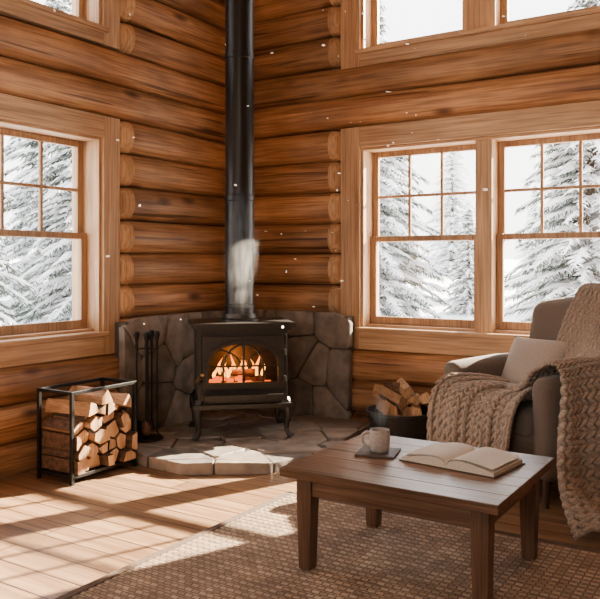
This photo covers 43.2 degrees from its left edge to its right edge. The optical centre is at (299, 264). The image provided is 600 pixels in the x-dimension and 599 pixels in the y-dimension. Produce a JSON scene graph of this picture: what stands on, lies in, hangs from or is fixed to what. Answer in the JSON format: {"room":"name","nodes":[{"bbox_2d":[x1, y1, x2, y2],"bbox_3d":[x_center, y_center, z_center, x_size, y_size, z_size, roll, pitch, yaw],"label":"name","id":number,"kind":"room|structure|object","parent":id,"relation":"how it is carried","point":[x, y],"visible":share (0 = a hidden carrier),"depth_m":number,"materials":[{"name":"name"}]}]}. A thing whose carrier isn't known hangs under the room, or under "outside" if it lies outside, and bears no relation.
{"room":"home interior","nodes":[
{"label":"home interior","id":0,"kind":"room"},
{"bbox_2d":[0,0,224,478],"bbox_3d":[-2.396,-0.883,3.712,0.383,4.466,7.250,0,0,33],"label":"wall","id":1,"kind":"structure","parent":0,"point":[164,84],"depth_m":5.47,"materials":[{"name":"brown wood"}]},
{"bbox_2d":[0,93,119,367],"bbox_3d":[-2.026,-0.200,4.335,0.318,1.630,2.440,0,0,33],"label":"window","id":2,"kind":"structure","parent":1,"relation":"in","point":[95,234],"depth_m":5.16,"materials":[{"name":"brown wood"}]},
{"bbox_2d":[0,0,119,50],"bbox_3d":[-2.026,-2.075,4.335,0.318,1.150,2.440,0,0,33],"label":"window","id":3,"kind":"structure","parent":1,"relation":"in","point":[97,22],"depth_m":5.03,"materials":[{"name":"brown wood"}]},
{"bbox_2d":[53,9,526,327],"bbox_3d":[0.148,-0.603,3.884,1.976,1.896,2.626,0,0,33],"label":"dust particles","id":4,"kind":"object","parent":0,"point":[484,189],"visible":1,"depth_m":3.57,"materials":[{"name":"beige"}]},
{"bbox_2d":[0,462,599,598],"bbox_3d":[0.116,1.310,1.963,6.500,0.120,7.500,0,0,33],"label":"floor","id":5,"kind":"structure","parent":0,"point":[57,538],"depth_m":3.74,"materials":[{"name":"brown wood"}]},
{"bbox_2d":[37,377,136,485],"bbox_3d":[-1.275,0.985,4.563,0.300,0.530,0.510,0,0,33],"label":"rack","id":6,"kind":"object","parent":5,"relation":"on","point":[122,382],"visible":0.79,"depth_m":4.42,"materials":[{"name":"black metal"}]},
{"bbox_2d":[42,385,136,474],"bbox_3d":[-1.273,0.964,4.561,0.355,0.452,0.467,0,0,33],"label":"firewood stack","id":7,"kind":"object","parent":6,"relation":"in","point":[101,429],"visible":0.94,"depth_m":4.44,"materials":[{"name":"brown wood"}]},
{"bbox_2d":[113,309,355,434],"bbox_3d":[-0.438,0.807,5.571,1.190,0.885,1.509,0,0,33],"label":"stone surround","id":8,"kind":"object","parent":5,"relation":"on","point":[321,344],"visible":0.47,"depth_m":5.76,"materials":[{"name":"grey stone"}]},
{"bbox_2d":[122,409,369,474],"bbox_3d":[-0.357,1.208,5.241,1.339,0.084,1.639,0,0,33],"label":"stone hearth","id":9,"kind":"object","parent":5,"relation":"on","point":[238,441],"visible":0.91,"depth_m":5.02,"materials":[{"name":"grey stone"}]},
{"bbox_2d":[134,330,163,442],"bbox_3d":[-1.025,0.807,5.085,0.220,0.725,0.220,0,0,33],"label":"fireplace tool set","id":10,"kind":"object","parent":9,"relation":"on","point":[144,435],"visible":0.98,"depth_m":5.06,"materials":[{"name":"black steel"}]},
{"bbox_2d":[188,313,295,440],"bbox_3d":[-0.415,0.764,5.300,0.704,0.843,0.614,0,0,-11],"label":"wood stove","id":11,"kind":"object","parent":9,"relation":"on","point":[241,360],"visible":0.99,"depth_m":5.13,"materials":[{"name":"metal"}]},
{"bbox_2d":[224,0,254,313],"bbox_3d":[-0.428,-1.302,5.369,0.216,3.291,0.216,0,0,33],"label":"pipe","id":12,"kind":"object","parent":11,"relation":"on","point":[239,14],"visible":1,"depth_m":5.28,"materials":[{"name":"black metal"}]},
{"bbox_2d":[55,491,599,598],"bbox_3d":[0.409,1.242,2.322,2.730,0.017,2.560,0,0,33],"label":"woven rug","id":13,"kind":"object","parent":5,"relation":"on","point":[252,553],"visible":0.94,"depth_m":3.13,"materials":[{"name":"brown wicker"}]},
{"bbox_2d":[279,434,554,598],"bbox_3d":[0.499,1.027,3.142,0.900,0.414,0.759,0,0,33],"label":"coffee table","id":14,"kind":"object","parent":13,"relation":"on","point":[334,473],"visible":0.8,"depth_m":2.93,"materials":[{"name":"brown wood"}]},
{"bbox_2d":[355,446,400,458],"bbox_3d":[0.339,0.815,3.291,0.170,0.010,0.170,0,0,18],"label":"coaster","id":15,"kind":"object","parent":14,"relation":"on","point":[365,451],"visible":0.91,"depth_m":3.25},
{"bbox_2d":[361,427,389,452],"bbox_3d":[0.332,0.763,3.288,0.119,0.094,0.089,0,0,-15],"label":"coffee mug","id":16,"kind":"object","parent":15,"relation":"on","point":[379,438],"visible":1,"depth_m":3.26,"materials":[{"name":"ceramic"}]},
{"bbox_2d":[399,443,524,478],"bbox_3d":[0.670,0.796,3.140,0.430,0.048,0.282,0,0,40],"label":"open book","id":17,"kind":"object","parent":14,"relation":"on","point":[488,462],"visible":1,"depth_m":3.07,"materials":[{"name":"beige paper"}]},
{"bbox_2d":[364,404,427,440],"bbox_3d":[0.697,1.124,5.221,0.488,0.252,0.488,0,0,30],"label":"tub","id":18,"kind":"object","parent":5,"relation":"on","point":[413,427],"visible":0.34,"depth_m":5.02,"materials":[{"name":"metal"}]},
{"bbox_2d":[372,377,429,415],"bbox_3d":[0.683,0.958,5.240,0.511,0.323,0.366,0,0,33],"label":"logs","id":19,"kind":"object","parent":18,"relation":"in","point":[391,403],"visible":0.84,"depth_m":5.15,"materials":[{"name":"brown wood"}]},
{"bbox_2d":[444,297,573,508],"bbox_3d":[1.425,0.722,4.357,0.876,1.063,0.871,0,0,-27],"label":"armchair","id":20,"kind":"object","parent":5,"relation":"on","point":[534,431],"visible":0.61,"depth_m":3.98,"materials":[{"name":"fabric"}]},
{"bbox_2d":[427,283,599,539],"bbox_3d":[1.486,0.685,4.114,1.158,1.106,1.306,0,0,-27],"label":"knit blanket","id":21,"kind":"object","parent":20,"relation":"on","point":[472,409],"visible":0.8,"depth_m":4.01,"materials":[{"name":"fabric"}]},
{"bbox_2d":[501,336,565,382],"bbox_3d":[1.389,0.595,4.485,0.230,0.305,0.400,0,0,-41],"label":"throw pillow","id":22,"kind":"object","parent":20,"relation":"on","point":[525,353],"visible":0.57,"depth_m":4.46,"materials":[{"name":"fabric"}]},
{"bbox_2d":[254,0,599,423],"bbox_3d":[1.922,-0.816,5.031,6.250,4.407,0.384,0,0,33],"label":"wall","id":23,"kind":"structure","parent":0,"point":[302,84],"depth_m":5.93,"materials":[{"name":"brown wood"}]},
{"bbox_2d":[341,100,599,356],"bbox_3d":[1.341,-0.205,5.428,2.257,1.710,0.318,0,0,33],"label":"window","id":24,"kind":"structure","parent":23,"relation":"in","point":[489,134],"depth_m":5.46,"materials":[{"name":"brown wood"}]},
{"bbox_2d":[341,0,599,68],"bbox_3d":[1.341,-2.110,5.428,2.257,1.180,0.318,0,0,33],"label":"window","id":25,"kind":"structure","parent":23,"relation":"in","point":[483,23],"depth_m":5.41,"materials":[{"name":"brown wood"}]},
{"label":"outside","id":26,"kind":"structure","parent":0,"visible":0},
{"bbox_2d":[0,259,538,323],"bbox_3d":[0.704,0.272,27.081,60.000,2.789,60.000,0,0,33],"label":"ground","id":27,"kind":"structure","parent":26,"point":[509,264],"depth_m":20.83,"materials":[{"name":"white snow"}]},
{"bbox_2d":[0,193,35,325],"bbox_3d":[-4.714,-1.357,9.302,3.036,6.214,2.989,0,0,16],"label":"pine tree","id":28,"kind":"object","parent":27,"relation":"on","point":[14,279],"visible":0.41,"depth_m":9.87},
{"bbox_2d":[0,0,71,320],"bbox_3d":[-5.046,-2.107,15.520,3.455,7.661,3.186,0,0,27],"label":"pine tree","id":29,"kind":"object","parent":27,"relation":"on","point":[26,198],"visible":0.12,"depth_m":15.05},
{"bbox_2d":[0,0,71,308],"bbox_3d":[-6.027,-3.132,19.443,3.826,9.144,3.793,0,0,-1],"label":"pine tree","id":30,"kind":"object","parent":27,"relation":"on","point":[70,2],"visible":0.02,"depth_m":19.03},
{"bbox_2d":[13,144,71,323],"bbox_3d":[-3.298,-1.432,11.940,2.580,6.361,2.797,0,0,-43],"label":"pine tree","id":31,"kind":"object","parent":27,"relation":"on","point":[57,257],"visible":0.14,"depth_m":11.55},
{"bbox_2d":[379,0,453,318],"bbox_3d":[1.194,-1.550,13.223,3.027,6.614,2.792,0,0,43],"label":"pine tree","id":32,"kind":"object","parent":27,"relation":"on","point":[399,263],"visible":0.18,"depth_m":12.80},
{"bbox_2d":[422,152,474,274],"bbox_3d":[6.802,-2.635,33.782,3.414,7.383,3.443,0,0,7],"label":"pine tree","id":33,"kind":"object","parent":27,"relation":"on","point":[454,202],"visible":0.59,"depth_m":33.64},
{"bbox_2d":[443,207,474,316],"bbox_3d":[3.638,0.084,16.319,1.267,2.641,1.247,0,0,31],"label":"pine tree","id":34,"kind":"object","parent":27,"relation":"on","point":[464,275],"visible":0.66,"depth_m":16.23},
{"bbox_2d":[514,185,544,271],"bbox_3d":[11.482,-1.484,36.870,2.296,4.786,2.276,0,0,-19],"label":"pine tree","id":35,"kind":"object","parent":27,"relation":"on","point":[534,207],"visible":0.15,"depth_m":36.81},
{"bbox_2d":[514,150,586,309],"bbox_3d":[6.223,-2.134,16.386,3.455,7.804,3.186,0,0,-18],"label":"pine tree","id":36,"kind":"object","parent":27,"relation":"on","point":[540,296],"visible":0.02,"depth_m":16.43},
{"bbox_2d":[504,0,599,321],"bbox_3d":[4.233,-1.399,10.854,2.731,6.382,2.962,0,0,-29],"label":"pine tree","id":37,"kind":"object","parent":27,"relation":"on","point":[559,268],"visible":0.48,"depth_m":10.74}
]}

